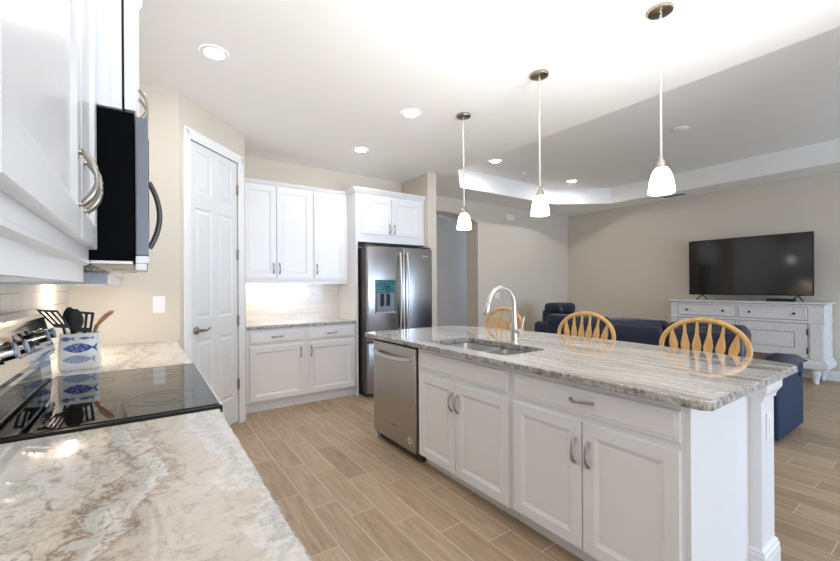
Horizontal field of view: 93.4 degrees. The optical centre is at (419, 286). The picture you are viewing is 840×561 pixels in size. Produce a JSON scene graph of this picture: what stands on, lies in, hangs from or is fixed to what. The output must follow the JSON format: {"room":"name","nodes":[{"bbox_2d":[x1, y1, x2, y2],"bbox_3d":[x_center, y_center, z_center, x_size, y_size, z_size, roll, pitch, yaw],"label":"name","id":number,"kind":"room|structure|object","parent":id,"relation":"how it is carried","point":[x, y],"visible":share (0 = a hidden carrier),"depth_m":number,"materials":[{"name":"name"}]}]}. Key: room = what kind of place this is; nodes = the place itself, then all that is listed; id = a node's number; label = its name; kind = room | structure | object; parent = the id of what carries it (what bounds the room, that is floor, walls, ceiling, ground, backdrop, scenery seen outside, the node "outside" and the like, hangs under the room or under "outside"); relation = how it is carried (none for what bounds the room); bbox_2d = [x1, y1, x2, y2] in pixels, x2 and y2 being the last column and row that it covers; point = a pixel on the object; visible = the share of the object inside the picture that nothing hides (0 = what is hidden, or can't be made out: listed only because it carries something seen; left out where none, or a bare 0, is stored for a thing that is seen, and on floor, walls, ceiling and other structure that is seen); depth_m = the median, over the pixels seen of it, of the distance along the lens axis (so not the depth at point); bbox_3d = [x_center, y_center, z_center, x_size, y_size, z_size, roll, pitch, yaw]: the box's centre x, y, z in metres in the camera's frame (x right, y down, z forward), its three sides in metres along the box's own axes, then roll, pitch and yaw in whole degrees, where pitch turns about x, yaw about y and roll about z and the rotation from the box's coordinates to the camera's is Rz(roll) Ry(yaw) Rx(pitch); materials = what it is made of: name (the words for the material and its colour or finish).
{"room":"kitchen","nodes":[
{"label":"kitchen","id":0,"kind":"room"},
{"bbox_2d":[68,83,179,345],"bbox_3d":[-2.173,-0.086,2.935,0.665,2.840,0.100,0,0,-35],"label":"wall","id":1,"kind":"structure","parent":0,"point":[133,319],"depth_m":3.00,"materials":[{"name":"beige paint"}]},
{"bbox_2d":[152,296,164,312],"bbox_3d":[-1.979,0.140,3.001,0.080,0.128,0.010,0,0,-35],"label":"light switch","id":2,"kind":"object","parent":1,"relation":"attached to","point":[158,301],"visible":1,"depth_m":3.00,"materials":[{"name":"white plastic"}]},
{"bbox_2d":[179,93,246,422],"bbox_3d":[-1.857,-0.088,3.530,0.100,2.840,0.888,0,0,8],"label":"wall","id":3,"kind":"structure","parent":0,"point":[193,116],"depth_m":3.38,"materials":[{"name":"beige paint"}]},
{"bbox_2d":[182,125,245,422],"bbox_3d":[-1.797,0.029,3.521,0.020,2.605,0.814,0,0,8],"label":"trim","id":4,"kind":"structure","parent":3,"relation":"attached to","point":[188,133],"depth_m":3.33,"materials":[{"name":"white paint"}]},
{"bbox_2d":[190,140,239,424],"bbox_3d":[-1.798,0.057,3.520,0.109,2.489,0.661,0,0,8],"label":"door","id":5,"kind":"structure","parent":3,"relation":"in","point":[214,187],"depth_m":3.52,"materials":[{"name":"white paint"}]},
{"bbox_2d":[245,156,401,321],"bbox_3d":[-1.276,-0.092,5.164,2.390,2.840,0.120,0,0,-35],"label":"wall","id":6,"kind":"structure","parent":0,"point":[255,168],"depth_m":5.01,"materials":[{"name":"beige paint"}]},
{"bbox_2d":[245,177,313,283],"bbox_3d":[-1.678,-0.599,4.585,0.810,1.145,0.355,0,0,-35],"label":"upper cabinet","id":7,"kind":"object","parent":6,"relation":"attached to","point":[278,215],"visible":0.95,"depth_m":4.46,"materials":[{"name":"white paint"}]},
{"bbox_2d":[246,284,337,321],"bbox_3d":[-1.597,0.173,4.861,1.262,0.486,0.008,0,0,-35],"label":"tiled wall","id":8,"kind":"structure","parent":6,"relation":"attached to","point":[264,302],"depth_m":4.85,"materials":[{"name":"white tile"}]},
{"bbox_2d":[313,187,347,283],"bbox_3d":[-1.162,-0.602,4.944,0.445,1.145,0.355,0,0,-35],"label":"upper cabinet","id":9,"kind":"object","parent":6,"relation":"attached to","point":[330,239],"visible":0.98,"depth_m":4.82,"materials":[{"name":"white paint"}]},
{"bbox_2d":[344,186,425,247],"bbox_3d":[-0.519,-0.872,5.254,1.056,0.654,0.590,0,0,-35],"label":"upper cabinet","id":10,"kind":"object","parent":6,"relation":"attached to","point":[385,218],"visible":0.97,"depth_m":5.04,"materials":[{"name":"white paint"}]},
{"bbox_2d":[402,172,436,326],"bbox_3d":[-0.131,-0.099,5.757,0.143,2.840,1.050,0,0,-35],"label":"wall","id":11,"kind":"structure","parent":0,"point":[424,185],"depth_m":5.34,"materials":[{"name":"beige paint"}]},
{"bbox_2d":[436,217,466,326],"bbox_3d":[1.232,-0.108,8.576,5.400,2.840,1.410,0,0,-35],"label":"wall","id":12,"kind":"structure","parent":0,"point":[451,242],"depth_m":8.95,"materials":[{"name":"beige paint"}]},
{"bbox_2d":[139,0,839,218],"bbox_3d":[2.770,-1.718,3.145,9.445,0.360,12.400,0,0,-35],"label":"ceiling","id":13,"kind":"structure","parent":0,"point":[755,84],"depth_m":3.12,"materials":[{"name":"white paint"}]},
{"bbox_2d":[199,45,228,60],"bbox_3d":[-1.331,-1.506,2.564,0.172,0.010,0.172,0,0,-35],"label":"recessed light","id":14,"kind":"object","parent":13,"relation":"in","point":[212,52],"visible":1,"depth_m":2.55,"materials":[{"name":"white paint"}]},
{"bbox_2d":[353,147,368,152],"bbox_3d":[-0.655,-1.511,4.396,0.172,0.010,0.172,0,0,-35],"label":"recessed light","id":15,"kind":"object","parent":13,"relation":"in","point":[357,149],"visible":1,"depth_m":4.37,"materials":[{"name":"white paint"}]},
{"bbox_2d":[401,109,420,117],"bbox_3d":[-0.080,-1.514,3.480,0.172,0.010,0.172,0,0,-35],"label":"recessed light","id":16,"kind":"object","parent":13,"relation":"in","point":[408,113],"visible":1,"depth_m":3.47,"materials":[{"name":"white paint"}]},
{"bbox_2d":[456,112,471,229],"bbox_3d":[0.391,-1.015,3.525,0.132,1.014,0.132,0,0,-35],"label":"pendant light","id":17,"kind":"object","parent":13,"relation":"hanging from","point":[464,222],"visible":1,"depth_m":3.50,"materials":[{"name":"white glass"}]},
{"bbox_2d":[489,159,500,162],"bbox_3d":[1.093,-1.812,5.743,0.172,0.010,0.172,0,0,-35],"label":"recessed light","id":18,"kind":"object","parent":13,"relation":"in","point":[493,160],"visible":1,"depth_m":5.75,"materials":[{"name":"white paint"}]},
{"bbox_2d":[530,69,549,216],"bbox_3d":[0.861,-1.018,2.847,0.132,1.014,0.132,0,0,-35],"label":"pendant light","id":19,"kind":"object","parent":13,"relation":"hanging from","point":[540,207],"visible":1,"depth_m":2.82,"materials":[{"name":"white glass"}]},
{"bbox_2d":[647,1,675,195],"bbox_3d":[1.331,-1.021,2.187,0.132,1.014,0.132,0,0,-35],"label":"pendant light","id":20,"kind":"object","parent":13,"relation":"hanging from","point":[661,182],"visible":1,"depth_m":2.17,"materials":[{"name":"white glass"}]},
{"bbox_2d":[660,192,687,197],"bbox_3d":[4.311,-1.541,6.720,0.180,0.012,0.380,0,0,-35],"label":"ceiling vent","id":21,"kind":"object","parent":13,"relation":"in","point":[682,193],"visible":1,"depth_m":6.70,"materials":[{"name":"grey metal"}]},
{"bbox_2d":[671,126,688,132],"bbox_3d":[3.025,-1.820,4.606,0.170,0.018,0.170,0,0,-35],"label":"ceiling speaker","id":22,"kind":"object","parent":13,"relation":"attached to","point":[681,128],"visible":1,"depth_m":4.58,"materials":[{"name":"white paint"}]},
{"bbox_2d":[436,196,567,331],"bbox_3d":[1.363,-0.109,7.620,4.435,2.840,0.310,0,0,-35],"label":"wall","id":23,"kind":"structure","parent":0,"point":[527,255],"depth_m":7.74,"materials":[{"name":"beige paint"}]},
{"bbox_2d":[505,214,513,220],"bbox_3d":[1.736,-1.329,7.671,0.230,0.105,0.040,0,0,-35],"label":"door chime","id":24,"kind":"object","parent":23,"relation":"attached to","point":[507,217],"visible":1,"depth_m":7.64,"materials":[{"name":"white plastic"}]},
{"bbox_2d":[230,377,839,560],"bbox_3d":[2.789,1.362,3.145,9.445,0.120,12.400,0,0,-35],"label":"floor","id":25,"kind":"structure","parent":0,"point":[347,492],"depth_m":2.53,"materials":[{"name":"brown wood"}]},
{"bbox_2d":[0,314,227,443],"bbox_3d":[-1.169,0.723,1.553,0.722,1.208,0.912,0,0,-35],"label":"range","id":26,"kind":"object","parent":25,"relation":"on","point":[30,408],"visible":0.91,"depth_m":1.39,"materials":[{"name":"black glass"}]},
{"bbox_2d":[0,362,222,443],"bbox_3d":[-1.157,0.417,1.562,0.554,0.029,0.912,0,0,-35],"label":"cooktop","id":27,"kind":"object","parent":26,"relation":"in","point":[86,401],"depth_m":1.39,"materials":[{"name":"black glass"}]},
{"bbox_2d":[246,327,305,412],"bbox_3d":[-1.680,0.892,4.456,0.644,0.878,0.555,0,0,-35],"label":"base cabinet","id":28,"kind":"object","parent":25,"relation":"on","point":[275,357],"visible":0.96,"depth_m":4.26,"materials":[{"name":"white paint"}]},
{"bbox_2d":[246,318,355,329],"bbox_3d":[-1.442,0.433,4.641,1.262,0.036,0.544,0,0,-35],"label":"countertop","id":29,"kind":"structure","parent":28,"relation":"on","point":[322,321],"depth_m":4.52,"materials":[{"name":"stone"}]},
{"bbox_2d":[304,323,354,402],"bbox_3d":[-1.164,0.889,4.814,0.612,0.878,0.555,0,0,-35],"label":"base cabinet","id":30,"kind":"object","parent":25,"relation":"on","point":[329,349],"visible":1,"depth_m":4.61,"materials":[{"name":"white paint"}]},
{"bbox_2d":[338,193,358,395],"bbox_3d":[-0.914,0.098,5.011,0.028,2.455,0.539,0,0,-35],"label":"panel","id":31,"kind":"object","parent":25,"relation":"on","point":[347,293],"visible":0.58,"depth_m":4.86,"materials":[{"name":"white paint"}]},
{"bbox_2d":[358,244,431,396],"bbox_3d":[-0.408,0.412,5.173,0.937,1.822,0.792,0,0,-35],"label":"refrigerator","id":32,"kind":"object","parent":25,"relation":"on","point":[395,283],"visible":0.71,"depth_m":4.82,"materials":[{"name":"grey metal"}]},
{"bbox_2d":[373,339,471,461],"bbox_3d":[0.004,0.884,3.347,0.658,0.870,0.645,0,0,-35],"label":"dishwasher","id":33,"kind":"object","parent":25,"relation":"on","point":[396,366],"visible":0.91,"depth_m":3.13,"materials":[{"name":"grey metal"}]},
{"bbox_2d":[418,348,521,521],"bbox_3d":[0.467,0.878,2.699,0.635,0.878,0.914,0,0,-35],"label":"base cabinet","id":34,"kind":"object","parent":25,"relation":"on","point":[466,405],"visible":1,"depth_m":2.44,"materials":[{"name":"white paint"}]},
{"bbox_2d":[485,307,523,330],"bbox_3d":[0.690,0.762,3.882,0.447,1.103,0.525,0,0,-35],"label":"bar chair","id":35,"kind":"object","parent":25,"relation":"on","point":[519,318],"visible":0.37,"depth_m":4.01,"materials":[{"name":"brown wood"}]},
{"bbox_2d":[534,302,574,332],"bbox_3d":[2.627,0.801,7.081,0.940,1.005,0.850,0,0,-35],"label":"recliner","id":36,"kind":"object","parent":25,"relation":"on","point":[556,307],"visible":0.29,"depth_m":7.04,"materials":[{"name":"blue leather"}]},
{"bbox_2d":[557,311,615,339],"bbox_3d":[1.203,0.759,3.143,0.447,1.103,0.525,0,0,-35],"label":"bar chair","id":37,"kind":"object","parent":25,"relation":"on","point":[588,333],"visible":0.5,"depth_m":3.23,"materials":[{"name":"brown wood"}]},
{"bbox_2d":[513,369,748,560],"bbox_3d":[0.985,0.875,1.976,0.662,0.878,0.863,0,0,-35],"label":"base cabinet","id":38,"kind":"object","parent":25,"relation":"on","point":[599,473],"depth_m":1.70,"materials":[{"name":"white paint"}]},
{"bbox_2d":[365,326,797,410],"bbox_3d":[0.762,0.419,2.792,1.250,0.036,2.627,0,0,-35],"label":"countertop","id":39,"kind":"structure","parent":38,"relation":"on","point":[698,380],"depth_m":2.05,"materials":[{"name":"stone"}]},
{"bbox_2d":[447,342,527,354],"bbox_3d":[0.436,0.540,2.710,0.422,0.190,0.792,0,0,-35],"label":"sink","id":40,"kind":"object","parent":39,"relation":"in","point":[473,346],"visible":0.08,"depth_m":2.94,"materials":[{"name":"metal"}]},
{"bbox_2d":[482,286,524,342],"bbox_3d":[0.572,0.199,2.705,0.329,0.406,0.114,0,0,-35],"label":"faucet","id":41,"kind":"object","parent":39,"relation":"on","point":[515,331],"visible":1,"depth_m":2.77,"materials":[{"name":"silver metal"}]},
{"bbox_2d":[547,314,807,440],"bbox_3d":[2.594,0.825,4.366,0.850,0.957,2.295,0,0,-35],"label":"sofa","id":42,"kind":"object","parent":25,"relation":"on","point":[788,400],"visible":0.36,"depth_m":3.62,"materials":[{"name":"blue fabric"}]},
{"bbox_2d":[547,318,605,338],"bbox_3d":[1.922,0.638,4.807,0.250,0.520,0.785,0,0,-35],"label":"cushion","id":43,"kind":"object","parent":42,"relation":"on","point":[553,324],"depth_m":4.70,"materials":[{"name":"blue leather"}]},
{"bbox_2d":[607,323,666,346],"bbox_3d":[2.325,0.635,4.226,0.250,0.520,0.600,0,0,-35],"label":"cushion","id":44,"kind":"object","parent":42,"relation":"on","point":[643,333],"depth_m":4.09,"materials":[{"name":"blue leather"}]},
{"bbox_2d":[666,326,751,356],"bbox_3d":[2.684,0.633,3.708,0.250,0.520,0.630,0,0,-35],"label":"cushion","id":45,"kind":"object","parent":42,"relation":"on","point":[730,336],"depth_m":3.56,"materials":[{"name":"blue leather"}]},
{"bbox_2d":[659,317,752,357],"bbox_3d":[1.678,0.756,2.458,0.447,1.103,0.525,0,0,-35],"label":"bar chair","id":46,"kind":"object","parent":25,"relation":"on","point":[720,348],"visible":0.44,"depth_m":2.54,"materials":[{"name":"brown wood"}]},
{"bbox_2d":[668,299,836,383],"bbox_3d":[4.878,0.754,5.971,0.506,1.069,1.882,0,0,-35],"label":"media console","id":47,"kind":"object","parent":25,"relation":"on","point":[804,329],"visible":0.6,"depth_m":5.43,"materials":[{"name":"white wood"}]},
{"bbox_2d":[689,231,813,301],"bbox_3d":[4.884,-0.262,5.949,0.240,0.958,1.490,0,0,-35],"label":"television","id":48,"kind":"object","parent":47,"relation":"on","point":[775,264],"visible":1,"depth_m":5.84,"materials":[{"name":"black plastic"}]},
{"bbox_2d":[766,298,795,301],"bbox_3d":[5.133,0.196,5.633,0.146,0.040,0.290,0,0,-35],"label":"media box","id":49,"kind":"object","parent":47,"relation":"on","point":[767,299],"visible":0.9,"depth_m":5.60,"materials":[{"name":"black plastic"}]},
{"bbox_2d":[752,352,770,359],"bbox_3d":[3.918,1.060,4.933,0.550,0.470,0.950,0,0,-35],"label":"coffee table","id":50,"kind":"object","parent":25,"relation":"on","point":[756,355],"visible":0.02,"depth_m":4.71,"materials":[{"name":"brown wood"}]},
{"bbox_2d":[747,379,781,560],"bbox_3d":[1.554,0.871,1.894,0.230,0.878,0.224,0,0,-35],"label":"pillar","id":51,"kind":"structure","parent":25,"relation":"on","point":[764,545],"depth_m":1.80,"materials":[{"name":"white paint"}]},
{"bbox_2d":[766,411,772,439],"bbox_3d":[1.612,0.642,1.825,0.073,0.120,0.008,0,0,-35],"label":"wall outlet","id":52,"kind":"object","parent":51,"relation":"attached to","point":[769,432],"visible":1,"depth_m":1.81,"materials":[{"name":"white plastic"}]},
{"bbox_3d":[-0.347,0.883,0.320,0.655,0.878,2.028,0,0,-35],"label":"base cabinet","id":53,"kind":"object","parent":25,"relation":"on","visible":0},
{"bbox_2d":[0,409,311,560],"bbox_3d":[-0.353,0.426,0.302,0.648,0.036,2.062,0,0,-35],"label":"countertop","id":54,"kind":"structure","parent":53,"relation":"on","point":[184,487],"depth_m":0.77,"materials":[{"name":"stone"}]},
{"bbox_3d":[-1.794,0.893,2.407,0.655,0.878,1.182,0,0,-35],"label":"base cabinet","id":55,"kind":"object","parent":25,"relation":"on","visible":0},
{"bbox_2d":[46,340,190,383],"bbox_3d":[-1.807,0.435,2.399,0.648,0.036,1.190,0,0,-35],"label":"countertop","id":56,"kind":"structure","parent":55,"relation":"on","point":[160,353],"depth_m":2.32,"materials":[{"name":"stone"}]},
{"bbox_2d":[57,331,101,371],"bbox_3d":[-1.717,0.326,2.002,0.166,0.181,0.125,0,0,-35],"label":"utensil crock","id":57,"kind":"object","parent":56,"relation":"on","point":[79,351],"visible":0.97,"depth_m":1.95,"materials":[{"name":"white ceramic"}]},
{"bbox_2d":[36,309,70,333],"bbox_3d":[-1.761,0.248,1.910,0.134,0.280,0.014,0,0,-45],"label":"slotted turner","id":58,"kind":"object","parent":57,"relation":"in","point":[63,326],"visible":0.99,"depth_m":1.91,"materials":[{"name":"black plastic"}]},
{"bbox_2d":[63,307,72,333],"bbox_3d":[-1.766,0.247,2.010,0.068,0.282,0.021,0,0,-25],"label":"serving spoon","id":59,"kind":"object","parent":57,"relation":"in","point":[68,309],"visible":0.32,"depth_m":1.99,"materials":[{"name":"black plastic"}]},
{"bbox_2d":[66,309,83,333],"bbox_3d":[-1.722,0.250,1.979,0.066,0.274,0.024,0,0,-35],"label":"serving spoon","id":60,"kind":"object","parent":57,"relation":"in","point":[72,318],"visible":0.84,"depth_m":1.97,"materials":[{"name":"black plastic"}]},
{"bbox_2d":[78,311,94,332],"bbox_3d":[-1.680,0.256,1.995,0.064,0.262,0.017,0,0,-35],"label":"slotted spatula","id":61,"kind":"object","parent":57,"relation":"in","point":[84,329],"visible":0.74,"depth_m":1.99,"materials":[{"name":"black plastic"}]},
{"bbox_2d":[93,310,113,332],"bbox_3d":[-1.648,0.256,2.045,0.111,0.263,0.054,0,0,-24],"label":"wooden spoon","id":62,"kind":"object","parent":57,"relation":"in","point":[106,315],"visible":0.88,"depth_m":2.04,"materials":[{"name":"brown wood"}]},
{"bbox_2d":[568,171,839,371],"bbox_3d":[6.189,-0.139,4.682,0.150,2.840,10.640,0,0,-35],"label":"wall","id":63,"kind":"structure","parent":0,"point":[629,261],"depth_m":6.96,"materials":[{"name":"beige paint"}]},
{"bbox_2d":[803,368,839,381],"bbox_3d":[6.219,1.216,4.508,0.014,0.130,10.330,0,0,-35],"label":"baseboard","id":64,"kind":"structure","parent":63,"relation":"attached to","point":[831,375],"depth_m":5.40,"materials":[{"name":"white paint"}]},
{"bbox_3d":[-0.029,-0.100,-0.872,0.150,2.840,8.600,0,0,-35],"label":"wall","id":65,"kind":"structure","parent":0,"visible":0},
{"bbox_2d":[0,282,67,360],"bbox_3d":[-1.443,0.187,1.310,0.008,0.456,3.398,0,0,-35],"label":"tiled wall","id":66,"kind":"structure","parent":65,"relation":"attached to","point":[16,299],"depth_m":1.91,"materials":[{"name":"white tile"}]},
{"bbox_2d":[0,0,103,281],"bbox_3d":[-0.784,-0.599,0.669,0.360,1.172,0.998,0,0,-35],"label":"upper cabinet","id":67,"kind":"object","parent":66,"relation":"attached to","point":[51,182],"visible":1,"depth_m":0.62,"materials":[{"name":"white paint"}]},
{"bbox_2d":[22,272,122,285],"bbox_3d":[-1.915,-0.592,2.299,0.360,1.172,1.232,0,0,-35],"label":"upper cabinet","id":68,"kind":"object","parent":66,"relation":"attached to","point":[89,279],"visible":0.06,"depth_m":1.84,"materials":[{"name":"white paint"}]},
{"bbox_2d":[96,0,148,119],"bbox_3d":[-1.278,-0.970,1.462,0.455,0.873,0.958,0,0,-35],"label":"upper cabinet","id":69,"kind":"object","parent":65,"relation":"attached to","point":[117,21],"visible":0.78,"depth_m":1.19,"materials":[{"name":"white paint"}]},
{"bbox_2d":[83,106,161,272],"bbox_3d":[-1.250,-0.289,1.480,0.496,0.483,0.853,0,0,-35],"label":"microwave","id":70,"kind":"object","parent":69,"relation":"attached to","point":[123,245],"visible":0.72,"depth_m":1.21,"materials":[{"name":"black metal"}]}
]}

